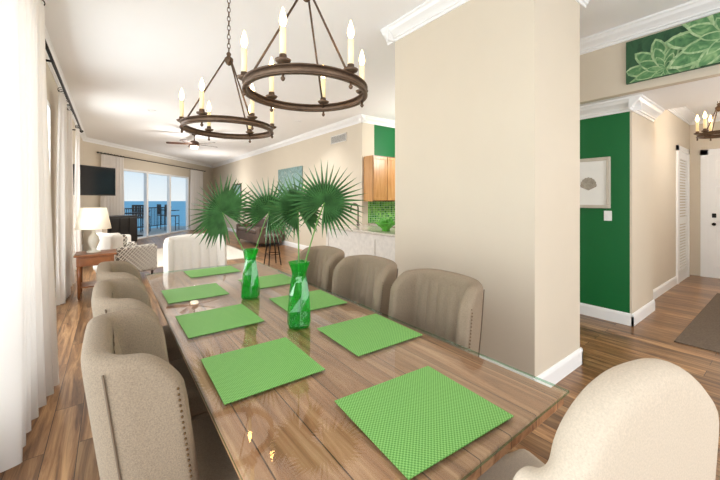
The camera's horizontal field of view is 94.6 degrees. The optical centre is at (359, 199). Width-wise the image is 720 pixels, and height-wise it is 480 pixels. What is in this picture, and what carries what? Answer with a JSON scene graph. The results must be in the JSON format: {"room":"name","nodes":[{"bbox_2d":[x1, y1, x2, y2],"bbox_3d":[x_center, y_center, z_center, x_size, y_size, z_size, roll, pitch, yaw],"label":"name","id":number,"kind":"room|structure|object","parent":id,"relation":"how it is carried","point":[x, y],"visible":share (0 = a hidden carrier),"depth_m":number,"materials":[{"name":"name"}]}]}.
{"room":"dining room","nodes":[
{"label":"dining room","id":0,"kind":"room"},
{"bbox_2d":[46,62,82,287],"bbox_3d":[-3.572,-0.215,3.538,0.150,3.330,15.950,0,0,-37],"label":"wall","id":1,"kind":"structure","parent":0,"point":[52,92],"depth_m":4.87,"materials":[{"name":"beige paint"}]},
{"bbox_2d":[47,100,50,185],"bbox_3d":[-3.503,-0.025,3.496,0.150,2.490,2.360,0,0,-37],"label":"frame","id":2,"kind":"object","parent":1,"relation":"attached to","point":[48,103],"visible":0.05,"depth_m":4.40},
{"bbox_2d":[45,39,83,132],"bbox_3d":[-3.994,-1.510,4.378,0.185,0.070,7.270,0,0,-37],"label":"curtain rod","id":3,"kind":"object","parent":1,"relation":"attached to","point":[51,60],"visible":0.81,"depth_m":4.12,"materials":[{"name":"black metal"}]},
{"bbox_2d":[0,0,58,472],"bbox_3d":[-2.172,-0.052,2.120,0.227,2.984,1.079,0,0,-33],"label":"curtain","id":4,"kind":"object","parent":3,"relation":"hanging from","point":[29,367],"visible":1,"depth_m":1.93,"materials":[{"name":"white fabric"}]},
{"bbox_2d":[56,87,70,304],"bbox_3d":[-4.280,-0.052,4.789,0.124,2.984,0.607,0,0,-37],"label":"curtain","id":5,"kind":"object","parent":3,"relation":"hanging from","point":[63,288],"visible":0.95,"depth_m":4.60,"materials":[{"name":"white fabric"}]},
{"bbox_2d":[67,106,75,285],"bbox_3d":[-4.896,-0.052,5.609,0.120,2.984,0.357,0,0,-37],"label":"curtain","id":6,"kind":"object","parent":3,"relation":"hanging from","point":[69,113],"visible":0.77,"depth_m":5.52,"materials":[{"name":"white fabric"}]},
{"bbox_2d":[74,125,81,269],"bbox_3d":[-5.918,-0.052,6.966,0.120,2.984,0.357,0,0,-37],"label":"curtain","id":7,"kind":"object","parent":3,"relation":"hanging from","point":[77,200],"visible":0.8,"depth_m":6.86,"materials":[{"name":"white fabric"}]},
{"bbox_2d":[45,26,86,139],"bbox_3d":[-3.461,-1.821,3.591,0.094,0.116,15.900,0,0,-37],"label":"trim","id":8,"kind":"structure","parent":1,"relation":"attached to","point":[83,135],"depth_m":4.93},
{"bbox_2d":[73,164,114,195],"bbox_3d":[-5.832,-0.420,7.292,0.103,0.640,0.940,0,0,10],"label":"tv","id":9,"kind":"object","parent":1,"relation":"attached to","point":[94,180],"visible":0.81,"depth_m":7.29,"materials":[{"name":"black plastic"}]},
{"bbox_2d":[83,141,212,226],"bbox_3d":[-8.267,-0.215,14.081,0.150,3.330,8.532,0,0,1],"label":"wall","id":10,"kind":"structure","parent":0,"point":[91,157],"depth_m":12.55,"materials":[{"name":"beige paint"}]},
{"bbox_2d":[83,137,211,167],"bbox_3d":[-8.147,-1.821,14.078,0.094,0.116,8.332,0,0,1],"label":"trim","id":11,"kind":"structure","parent":10,"relation":"attached to","point":[87,139],"depth_m":12.30,"materials":[{"name":"white wood"}]},
{"bbox_2d":[97,151,204,171],"bbox_3d":[-8.070,-1.480,13.711,0.069,0.070,6.869,0,0,1],"label":"curtain rod","id":12,"kind":"object","parent":10,"relation":"attached to","point":[97,151],"visible":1,"depth_m":12.39,"materials":[{"name":"black metal"}]},
{"bbox_2d":[100,153,123,215],"bbox_3d":[-8.144,-0.037,10.937,0.142,2.954,0.959,0,0,3],"label":"curtain","id":13,"kind":"object","parent":12,"relation":"hanging from","point":[114,205],"visible":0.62,"depth_m":11.07,"materials":[{"name":"white fabric"}]},
{"bbox_2d":[190,168,202,229],"bbox_3d":[-8.031,-0.037,16.335,0.142,2.954,1.159,0,0,2],"label":"curtain","id":14,"kind":"object","parent":12,"relation":"hanging from","point":[196,177],"visible":0.91,"depth_m":16.18,"materials":[{"name":"white fabric"}]},
{"bbox_2d":[124,169,188,238],"bbox_3d":[-8.262,0.175,13.590,0.121,2.550,4.450,0,0,1],"label":"frame","id":15,"kind":"object","parent":10,"relation":"attached to","point":[146,173],"visible":0.69,"depth_m":14.28,"materials":[{"name":"white metal"}]},
{"bbox_2d":[137,226,185,236],"bbox_3d":[-9.675,1.565,13.944,2.640,0.170,10.000,0,0,1],"label":"floor","id":16,"kind":"structure","parent":0,"point":[153,231],"depth_m":16.11,"materials":[{"name":"concrete"}]},
{"bbox_2d":[124,212,143,235],"bbox_3d":[-9.202,1.000,13.634,0.800,0.960,0.800,0,0,-37],"label":"patio table","id":17,"kind":"object","parent":16,"relation":"on","point":[135,213],"visible":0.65,"depth_m":13.53,"materials":[{"name":"metal"}]},
{"bbox_2d":[132,205,148,232],"bbox_3d":[-9.681,0.850,14.644,0.500,1.260,0.520,0,0,36],"label":"patio chair","id":18,"kind":"object","parent":16,"relation":"on","point":[134,207],"visible":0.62,"depth_m":14.68,"materials":[{"name":"metal"}]},
{"bbox_2d":[137,206,150,231],"bbox_3d":[-10.164,0.850,15.455,0.520,1.260,0.500,0,0,17],"label":"patio chair","id":19,"kind":"object","parent":16,"relation":"on","point":[139,206],"visible":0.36,"depth_m":15.54,"materials":[{"name":"metal"}]},
{"bbox_2d":[124,207,166,227],"bbox_3d":[-10.905,0.930,13.970,0.062,1.100,10.000,0,0,1],"label":"balcony railing","id":20,"kind":"object","parent":16,"relation":"on","point":[148,207],"visible":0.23,"depth_m":17.34,"materials":[{"name":"metal"}]},
{"bbox_2d":[157,204,166,228],"bbox_3d":[-10.128,0.850,17.154,0.520,1.260,0.500,0,0,40],"label":"patio chair","id":21,"kind":"object","parent":16,"relation":"on","point":[158,205],"visible":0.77,"depth_m":16.93,"materials":[{"name":"metal"}]},
{"bbox_2d":[164,204,178,229],"bbox_3d":[-9.245,0.850,16.336,0.500,1.260,0.520,0,0,-10],"label":"patio chair","id":22,"kind":"object","parent":16,"relation":"on","point":[165,210],"visible":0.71,"depth_m":16.13,"materials":[{"name":"metal"}]},
{"bbox_2d":[213,122,366,246],"bbox_3d":[-3.970,-0.215,12.877,0.150,3.330,13.550,0,0,-37],"label":"wall","id":23,"kind":"structure","parent":0,"point":[317,150],"depth_m":9.28,"materials":[{"name":"beige paint"}]},
{"bbox_2d":[232,183,241,202],"bbox_3d":[-5.445,-0.250,14.677,0.037,0.920,1.200,0,0,-37],"label":"framed picture","id":24,"kind":"object","parent":23,"relation":"attached to","point":[238,185],"visible":0.24,"depth_m":14.38,"materials":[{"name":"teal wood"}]},
{"bbox_2d":[227,227,308,249],"bbox_3d":[-4.066,1.380,12.867,0.020,0.140,13.450,0,0,-37],"label":"baseboard","id":25,"kind":"structure","parent":23,"relation":"attached to","point":[291,244],"depth_m":10.26,"materials":[{"name":"white wood"}]},
{"bbox_2d":[212,114,364,167],"bbox_3d":[-4.039,-1.806,12.750,0.117,0.145,13.670,0,0,-37],"label":"trim","id":26,"kind":"structure","parent":23,"relation":"attached to","point":[351,121],"depth_m":9.57,"materials":[{"name":"white wood"}]},
{"bbox_2d":[278,166,302,198],"bbox_3d":[-2.197,-0.350,10.363,0.036,1.300,1.700,0,0,-37],"label":"painting","id":27,"kind":"object","parent":23,"relation":"attached to","point":[294,171],"visible":0.46,"depth_m":10.27},
{"bbox_2d":[331,132,346,144],"bbox_3d":[-0.532,-1.510,8.175,0.015,0.200,0.700,0,0,-37],"label":"air vent","id":28,"kind":"object","parent":23,"relation":"in","point":[342,137],"visible":1,"depth_m":8.14,"materials":[{"name":"metal"}]},
{"bbox_2d":[0,228,719,479],"bbox_3d":[-1.593,1.510,9.097,10.000,0.120,22.650,0,0,-37],"label":"floor","id":29,"kind":"structure","parent":0,"point":[59,442],"depth_m":3.06,"materials":[{"name":"brown wood"}]},
{"bbox_2d":[73,249,116,299],"bbox_3d":[-4.046,1.125,5.090,0.500,0.650,0.500,0,0,-37],"label":"side table","id":30,"kind":"object","parent":29,"relation":"on","point":[83,259],"visible":0.69,"depth_m":4.90,"materials":[{"name":"brown wood"}]},
{"bbox_2d":[80,280,96,288],"bbox_3d":[-4.046,1.280,5.090,0.400,0.020,0.400,0,0,-37],"label":"shelf","id":31,"kind":"object","parent":30,"relation":"attached to","point":[88,284],"depth_m":4.99,"materials":[{"name":"brown wood"}]},
{"bbox_2d":[75,208,110,252],"bbox_3d":[-4.070,0.459,5.072,0.440,0.680,0.440,0,0,-37],"label":"table lamp","id":32,"kind":"object","parent":30,"relation":"on","point":[93,219],"visible":1,"depth_m":4.96,"materials":[{"name":"ceramic"}]},
{"bbox_2d":[83,229,130,250],"bbox_3d":[-6.057,1.025,7.980,0.800,0.850,0.800,0,0,36],"label":"armchair","id":33,"kind":"object","parent":29,"relation":"on","point":[86,233],"visible":0.15,"depth_m":7.73,"materials":[{"name":"white fabric"}]},
{"bbox_2d":[107,215,136,241],"bbox_3d":[-7.733,0.975,10.578,0.465,0.950,1.250,0,0,1],"label":"media console","id":34,"kind":"object","parent":29,"relation":"on","point":[122,224],"visible":0.5,"depth_m":10.62,"materials":[{"name":"black paint"}]},
{"bbox_2d":[93,233,156,274],"bbox_3d":[-4.394,1.025,6.235,0.800,0.850,0.800,0,0,27],"label":"armchair","id":35,"kind":"object","parent":29,"relation":"on","point":[143,257],"visible":0.64,"depth_m":5.99,"materials":[{"name":"fabric"}]},
{"bbox_2d":[121,234,126,246],"bbox_3d":[-4.449,0.810,6.128,0.400,0.360,0.120,0,0,27],"label":"throw pillow","id":36,"kind":"object","parent":35,"relation":"on","point":[124,236],"depth_m":6.04,"materials":[{"name":"fabric"}]},
{"bbox_2d":[96,261,182,361],"bbox_3d":[-1.432,0.933,2.327,0.648,1.033,0.620,0,0,-37],"label":"dining chair","id":37,"kind":"object","parent":29,"relation":"on","point":[106,270],"visible":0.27,"depth_m":2.20,"materials":[{"name":"fabric"}]},
{"bbox_2d":[91,278,209,420],"bbox_3d":[-1.029,0.933,1.792,0.648,1.033,0.620,0,0,-37],"label":"dining chair","id":38,"kind":"object","parent":29,"relation":"on","point":[110,295],"visible":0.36,"depth_m":1.67,"materials":[{"name":"fabric"}]},
{"bbox_2d":[81,309,239,479],"bbox_3d":[-0.625,0.933,1.256,0.648,1.033,0.620,0,0,-37],"label":"dining chair","id":39,"kind":"object","parent":29,"relation":"on","point":[142,427],"visible":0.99,"depth_m":0.94,"materials":[{"name":"fabric"}]},
{"bbox_2d":[163,233,226,272],"bbox_3d":[-1.748,0.921,3.634,0.659,1.058,0.629,0,0,-37],"label":"end chair","id":40,"kind":"object","parent":29,"relation":"on","point":[185,252],"visible":0.42,"depth_m":3.77,"materials":[{"name":"white fabric"}]},
{"bbox_2d":[157,245,257,267],"bbox_3d":[-4.467,1.442,8.966,2.350,0.013,3.100,0,0,-37],"label":"living room rug","id":41,"kind":"object","parent":29,"relation":"on","point":[233,253],"visible":0.25,"depth_m":8.59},
{"bbox_2d":[236,217,282,246],"bbox_3d":[-3.429,1.020,11.187,0.820,0.860,2.240,0,0,-37],"label":"sofa","id":42,"kind":"object","parent":29,"relation":"on","point":[253,234],"visible":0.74,"depth_m":10.57,"materials":[{"name":"brown leather"}]},
{"bbox_2d":[263,234,281,266],"bbox_3d":[-1.954,1.106,7.416,0.380,0.692,0.380,0,0,-37],"label":"bar stool","id":43,"kind":"object","parent":29,"relation":"on","point":[275,236],"visible":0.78,"depth_m":7.38,"materials":[{"name":"brown leather"}]},
{"bbox_2d":[294,246,344,293],"bbox_3d":[-0.508,0.946,2.972,0.645,1.008,0.620,0,0,-37],"label":"dining chair","id":44,"kind":"object","parent":29,"relation":"on","point":[321,262],"visible":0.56,"depth_m":3.17,"materials":[{"name":"fabric"}]},
{"bbox_2d":[145,263,563,479],"bbox_3d":[-0.623,1.070,2.150,1.068,0.760,3.175,0,0,-37],"label":"dining table","id":45,"kind":"object","parent":29,"relation":"on","point":[296,429],"visible":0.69,"depth_m":1.21,"materials":[{"name":"brown wood"}]},
{"bbox_2d":[161,283,228,303],"bbox_3d":[-1.233,0.688,2.477,0.390,0.003,0.390,0,0,-37],"label":"placemat","id":46,"kind":"object","parent":45,"relation":"on","point":[176,295],"visible":1,"depth_m":2.46,"materials":[{"name":"green fabric"}]},
{"bbox_2d":[184,266,239,277],"bbox_3d":[-1.426,0.688,3.207,0.440,0.003,0.340,0,0,-38],"label":"placemat","id":47,"kind":"object","parent":45,"relation":"on","point":[224,269],"visible":1,"depth_m":3.19,"materials":[{"name":"green fabric"}]},
{"bbox_2d":[175,304,263,337],"bbox_3d":[-0.818,0.688,1.925,0.390,0.003,0.390,0,0,-38],"label":"placemat","id":48,"kind":"object","parent":45,"relation":"on","point":[196,324],"visible":1,"depth_m":1.89,"materials":[{"name":"green fabric"}]},
{"bbox_2d":[187,174,302,297],"bbox_3d":[-0.830,0.244,2.412,0.896,0.892,0.230,0,0,-5],"label":"leaves","id":49,"kind":"object","parent":45,"relation":"on","point":[228,203],"visible":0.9,"depth_m":2.38,"materials":[{"name":"green plant"}]},
{"bbox_2d":[201,337,324,404],"bbox_3d":[-0.415,0.688,1.390,0.390,0.003,0.390,0,0,-36],"label":"placemat","id":50,"kind":"object","parent":45,"relation":"on","point":[238,374],"visible":1,"depth_m":1.36,"materials":[{"name":"green fabric"}]},
{"bbox_2d":[239,274,297,289],"bbox_3d":[-0.773,0.688,2.822,0.400,0.003,0.385,0,0,-36],"label":"placemat","id":51,"kind":"object","parent":45,"relation":"on","point":[278,279],"visible":1,"depth_m":2.80,"materials":[{"name":"green fabric"}]},
{"bbox_2d":[269,290,346,313],"bbox_3d":[-0.358,0.688,2.271,0.400,0.003,0.385,0,0,-35],"label":"placemat","id":52,"kind":"object","parent":45,"relation":"on","point":[319,299],"visible":1,"depth_m":2.25,"materials":[{"name":"green fabric"}]},
{"bbox_2d":[266,162,365,326],"bbox_3d":[-0.251,0.226,1.910,0.589,0.927,0.283,0,0,-9],"label":"leaves","id":53,"kind":"object","parent":45,"relation":"on","point":[293,202],"visible":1,"depth_m":1.84,"materials":[{"name":"green plant"}]},
{"bbox_2d":[317,314,422,355],"bbox_3d":[0.045,0.688,1.736,0.400,0.003,0.385,0,0,-35],"label":"placemat","id":54,"kind":"object","parent":45,"relation":"on","point":[370,333],"visible":1,"depth_m":1.71,"materials":[{"name":"green fabric"}]},
{"bbox_2d":[335,366,513,479],"bbox_3d":[0.201,0.688,1.096,0.440,0.003,0.380,0,0,-33],"label":"placemat","id":55,"kind":"object","parent":45,"relation":"on","point":[419,418],"visible":1,"depth_m":1.05,"materials":[{"name":"green fabric"}]},
{"bbox_2d":[324,224,394,261],"bbox_3d":[0.492,0.980,5.622,0.850,0.940,2.950,0,0,-37],"label":"base cabinet","id":56,"kind":"object","parent":29,"relation":"on","point":[365,239],"visible":0.15,"depth_m":5.66,"materials":[{"name":"wood"}]},
{"bbox_2d":[324,224,394,236],"bbox_3d":[0.492,0.530,5.622,0.850,0.040,2.950,0,0,-37],"label":"countertop","id":57,"kind":"structure","parent":56,"relation":"on","point":[368,229],"depth_m":5.74,"materials":[{"name":"stone"}]},
{"bbox_2d":[350,203,359,224],"bbox_3d":[-0.127,0.281,6.648,0.225,0.455,0.134,0,0,-37],"label":"gooseneck faucet","id":58,"kind":"object","parent":57,"relation":"on","point":[352,203],"visible":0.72,"depth_m":6.66,"materials":[{"name":"metal"}]},
{"bbox_2d":[374,218,394,230],"bbox_3d":[0.425,0.401,5.453,0.380,0.217,0.380,0,0,-37],"label":"fruit bowl","id":59,"kind":"object","parent":57,"relation":"on","point":[385,224],"visible":0.98,"depth_m":5.37,"materials":[{"name":"ceramic"}]},
{"bbox_2d":[331,255,397,317],"bbox_3d":[-0.099,0.946,2.429,0.645,1.008,0.620,0,0,-37],"label":"dining chair","id":60,"kind":"object","parent":29,"relation":"on","point":[364,281],"visible":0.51,"depth_m":2.60,"materials":[{"name":"fabric"}]},
{"bbox_2d":[388,268,484,356],"bbox_3d":[0.316,0.946,1.878,0.645,1.008,0.620,0,0,-37],"label":"dining chair","id":61,"kind":"object","parent":29,"relation":"on","point":[442,305],"visible":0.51,"depth_m":2.01,"materials":[{"name":"fabric"},{"name":"dark wood"}]},
{"bbox_2d":[477,358,718,479],"bbox_3d":[0.505,0.901,0.940,0.599,1.098,0.580,0,0,-23],"label":"end chair","id":62,"kind":"object","parent":29,"relation":"on","point":[644,418],"visible":1,"depth_m":0.66,"materials":[{"name":"beige fabric"}]},
{"bbox_2d":[674,293,719,352],"bbox_3d":[4.644,1.444,3.891,2.900,0.011,0.930,0,0,-37],"label":"entry rug","id":63,"kind":"object","parent":29,"relation":"on","point":[703,332],"visible":1,"depth_m":3.66,"materials":[{"name":"brown carpet"}]},
{"bbox_2d":[40,0,692,164],"bbox_3d":[-1.593,-1.940,9.097,10.000,0.120,22.650,0,0,-37],"label":"ceiling","id":64,"kind":"structure","parent":0,"point":[119,60],"depth_m":4.35,"materials":[{"name":"white paint"}]},
{"bbox_2d":[166,134,214,148],"bbox_3d":[-4.709,-1.655,9.417,1.350,0.450,1.290,0,0,-37],"label":"ceiling fan","id":65,"kind":"object","parent":64,"relation":"attached to","point":[193,144],"depth_m":9.26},
{"bbox_2d":[176,0,275,142],"bbox_3d":[-1.105,-1.217,2.798,0.757,1.354,0.768,0,0,-37],"label":"ring chandelier","id":66,"kind":"object","parent":64,"relation":"hanging from","point":[202,116],"visible":0.95,"depth_m":2.71,"materials":[{"name":"brown metal"}]},
{"bbox_2d":[176,91,275,142],"bbox_3d":[-1.105,-0.672,2.798,0.757,0.265,0.768,0,0,-37],"label":"candle","id":67,"kind":"object","parent":66,"relation":"on","point":[202,116],"depth_m":2.66,"materials":[{"name":"white wax"}]},
{"bbox_2d":[237,0,367,116],"bbox_3d":[-0.316,-1.230,1.965,0.748,1.300,0.758,0,0,-37],"label":"ring chandelier","id":68,"kind":"object","parent":64,"relation":"hanging from","point":[283,67],"visible":1,"depth_m":1.83,"materials":[{"name":"brown metal"}]},
{"bbox_2d":[694,101,719,140],"bbox_3d":[4.795,-1.211,4.437,0.440,0.783,0.486,0,0,-37],"label":"chandelier","id":69,"kind":"object","parent":64,"relation":"hanging from","point":[706,134],"visible":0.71,"depth_m":4.46,"materials":[{"name":"brown metal"}]},
{"bbox_2d":[367,123,373,224],"bbox_3d":[0.200,-0.215,7.630,0.200,3.330,0.150,0,0,-37],"label":"wall","id":70,"kind":"structure","parent":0,"point":[370,127],"depth_m":7.57,"materials":[{"name":"beige paint"}]},
{"bbox_2d":[374,125,394,156],"bbox_3d":[1.139,-0.215,8.337,2.150,3.330,0.150,0,0,-37],"label":"wall","id":71,"kind":"structure","parent":0,"point":[384,137],"depth_m":7.82,"materials":[{"name":"green paint"}]},
{"bbox_2d":[358,115,394,127],"bbox_3d":[1.038,-1.806,8.097,2.600,0.145,0.117,0,0,-37],"label":"trim","id":72,"kind":"structure","parent":71,"relation":"attached to","point":[368,119],"depth_m":7.63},
{"bbox_2d":[364,155,394,200],"bbox_3d":[0.824,-0.470,7.767,1.600,1.000,0.342,0,0,-37],"label":"upper cabinet","id":73,"kind":"object","parent":71,"relation":"attached to","point":[379,171],"visible":0.43,"depth_m":7.32,"materials":[{"name":"brown wood"}]},
{"bbox_2d":[368,201,394,222],"bbox_3d":[1.110,0.278,8.210,2.310,0.495,0.015,0,0,-37],"label":"tile backsplash","id":74,"kind":"structure","parent":71,"relation":"attached to","point":[377,210],"depth_m":7.72,"materials":[{"name":"green tile"}]},
{"bbox_2d":[395,0,579,377],"bbox_3d":[1.168,-0.215,3.295,0.830,3.330,1.500,0,0,-37],"label":"wall column","id":75,"kind":"structure","parent":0,"point":[487,92],"depth_m":2.75,"materials":[{"name":"beige paint"}]},
{"bbox_2d":[382,28,394,42],"bbox_3d":[0.682,-1.806,3.939,1.050,0.145,0.117,0,0,-37],"label":"trim","id":76,"kind":"structure","parent":75,"relation":"attached to","point":[385,32],"depth_m":3.60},
{"bbox_2d":[381,0,469,45],"bbox_3d":[0.791,-1.806,3.012,0.117,0.145,1.720,0,0,-37],"label":"trim","id":77,"kind":"structure","parent":75,"relation":"attached to","point":[428,11],"depth_m":3.27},
{"bbox_2d":[479,355,536,381],"bbox_3d":[0.830,1.380,3.041,0.020,0.140,1.536,0,0,-37],"label":"baseboard","id":78,"kind":"structure","parent":75,"relation":"attached to","point":[480,356],"depth_m":2.60,"materials":[{"name":"white wood"}]},
{"bbox_2d":[533,347,582,387],"bbox_3d":[1.624,1.380,2.690,0.866,0.140,0.020,0,0,-37],"label":"baseboard","id":79,"kind":"structure","parent":75,"relation":"attached to","point":[557,372],"depth_m":2.68,"materials":[{"name":"white wood"}]},
{"bbox_2d":[575,0,589,8],"bbox_3d":[1.653,-1.806,2.651,1.050,0.145,0.117,0,0,-37],"label":"trim","id":80,"kind":"structure","parent":75,"relation":"attached to","point":[583,3],"depth_m":2.96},
{"bbox_2d":[580,111,629,312],"bbox_3d":[2.658,0.140,4.499,0.060,2.620,1.610,0,0,-37],"label":"wall","id":81,"kind":"structure","parent":0,"point":[604,245],"depth_m":4.00,"materials":[{"name":"paint"}]},
{"bbox_2d":[580,157,610,207],"bbox_3d":[2.840,-0.210,4.179,0.034,0.620,0.520,0,0,-37],"label":"print","id":82,"kind":"object","parent":81,"relation":"attached to","point":[595,173],"visible":0.6,"depth_m":4.09,"materials":[{"name":"paper"}]},
{"bbox_2d":[580,303,633,326],"bbox_3d":[2.639,1.380,4.461,0.020,0.140,1.648,0,0,-37],"label":"baseboard","id":83,"kind":"structure","parent":81,"relation":"attached to","point":[607,314],"depth_m":4.00,"materials":[{"name":"white wood"}]},
{"bbox_2d":[604,211,611,220],"bbox_3d":[2.986,0.190,4.001,0.015,0.120,0.080,0,0,-37],"label":"light switch","id":84,"kind":"object","parent":81,"relation":"attached to","point":[607,214],"visible":1,"depth_m":4.00,"materials":[{"name":"white plastic"}]},
{"bbox_2d":[580,95,641,119],"bbox_3d":[2.622,-1.097,4.403,0.117,0.145,1.720,0,0,-37],"label":"trim","id":85,"kind":"structure","parent":81,"relation":"attached to","point":[620,105],"depth_m":3.95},
{"bbox_2d":[580,12,719,103],"bbox_3d":[3.695,-1.525,2.657,0.100,0.710,5.800,0,0,-37],"label":"wall header","id":86,"kind":"structure","parent":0,"point":[602,71],"depth_m":3.71,"materials":[{"name":"beige paint"}]},
{"bbox_2d":[580,0,719,54],"bbox_3d":[3.610,-1.806,2.593,0.117,0.145,5.800,0,0,-37],"label":"trim","id":87,"kind":"structure","parent":86,"relation":"attached to","point":[695,9],"depth_m":3.41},
{"bbox_2d":[626,13,719,84],"bbox_3d":[3.296,-1.480,3.008,0.111,0.450,1.440,0,0,-37],"label":"painting","id":88,"kind":"object","parent":86,"relation":"attached to","point":[693,45],"visible":1,"depth_m":3.27},
{"bbox_2d":[580,76,719,109],"bbox_3d":[4.194,-1.525,3.033,1.150,0.710,5.800,0,0,-37],"label":"ceiling","id":89,"kind":"structure","parent":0,"point":[703,91],"depth_m":3.68,"materials":[{"name":"white paint"}]},
{"bbox_2d":[630,110,689,313],"bbox_3d":[4.358,-0.075,5.766,4.300,3.050,1.630,0,0,-37],"label":"wall","id":90,"kind":"structure","parent":0,"point":[652,144],"depth_m":4.35,"materials":[{"name":"beige paint"}]},
{"bbox_2d":[631,299,654,326],"bbox_3d":[3.496,1.380,4.087,0.938,0.140,0.020,0,0,-37],"label":"baseboard","id":91,"kind":"structure","parent":90,"relation":"attached to","point":[643,312],"depth_m":4.04,"materials":[{"name":"white wood"}]},
{"bbox_2d":[629,94,664,121],"bbox_3d":[3.484,-1.097,4.018,1.020,0.145,0.117,0,0,-37],"label":"trim","id":92,"kind":"structure","parent":90,"relation":"attached to","point":[650,110],"depth_m":3.98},
{"bbox_2d":[653,276,676,299],"bbox_3d":[4.623,1.380,5.098,2.080,0.140,0.020,0,0,-37],"label":"baseboard","id":93,"kind":"structure","parent":90,"relation":"attached to","point":[672,282],"depth_m":5.19,"materials":[{"name":"white wood"}]},
{"bbox_2d":[667,106,696,124],"bbox_3d":[5.147,-1.526,5.433,3.240,0.145,0.117,0,0,-37],"label":"trim","id":94,"kind":"structure","parent":90,"relation":"attached to","point":[683,113],"depth_m":5.88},
{"bbox_2d":[676,145,689,283],"bbox_3d":[5.857,0.250,6.019,0.980,2.400,0.030,0,0,-37],"label":"door","id":95,"kind":"structure","parent":90,"relation":"in","point":[682,153],"depth_m":5.99,"materials":[{"name":"white wood"}]},
{"bbox_2d":[686,101,719,114],"bbox_3d":[5.886,-1.740,4.526,3.350,0.280,2.750,0,0,-37],"label":"ceiling foyer","id":96,"kind":"structure","parent":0,"point":[699,109],"depth_m":5.81,"materials":[{"name":"white paint"}]},
{"bbox_2d":[690,121,719,275],"bbox_3d":[7.230,-0.075,5.444,0.100,3.050,2.600,0,0,-37],"label":"wall","id":97,"kind":"structure","parent":0,"point":[701,144],"depth_m":6.39,"materials":[{"name":"beige paint"}]},
{"bbox_2d":[690,112,719,124],"bbox_3d":[7.114,-1.526,5.420,0.117,0.145,2.500,0,0,-37],"label":"trim","id":98,"kind":"structure","parent":97,"relation":"attached to","point":[701,118],"depth_m":6.23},
{"bbox_2d":[700,148,719,278],"bbox_3d":[6.832,0.250,5.864,0.030,2.400,1.150,0,0,-37],"label":"door","id":99,"kind":"structure","parent":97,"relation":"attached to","point":[708,158],"depth_m":6.24,"materials":[{"name":"white wood"}]},
{"bbox_2d":[716,160,719,267],"bbox_3d":[6.829,0.260,5.862,0.018,1.980,0.750,0,0,-37],"label":"panels","id":100,"kind":"object","parent":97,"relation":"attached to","point":[718,161],"visible":1,"depth_m":6.13,"materials":[{"name":"white wood"}]},
{"label":"outside","id":101,"kind":"structure","parent":0,"visible":0},
{"bbox_2d":[124,201,185,229],"bbox_3d":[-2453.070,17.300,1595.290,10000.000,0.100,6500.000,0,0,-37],"label":"sea","id":102,"kind":"structure","parent":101,"point":[175,205],"depth_m":498.03,"materials":[{"name":"liquid"}]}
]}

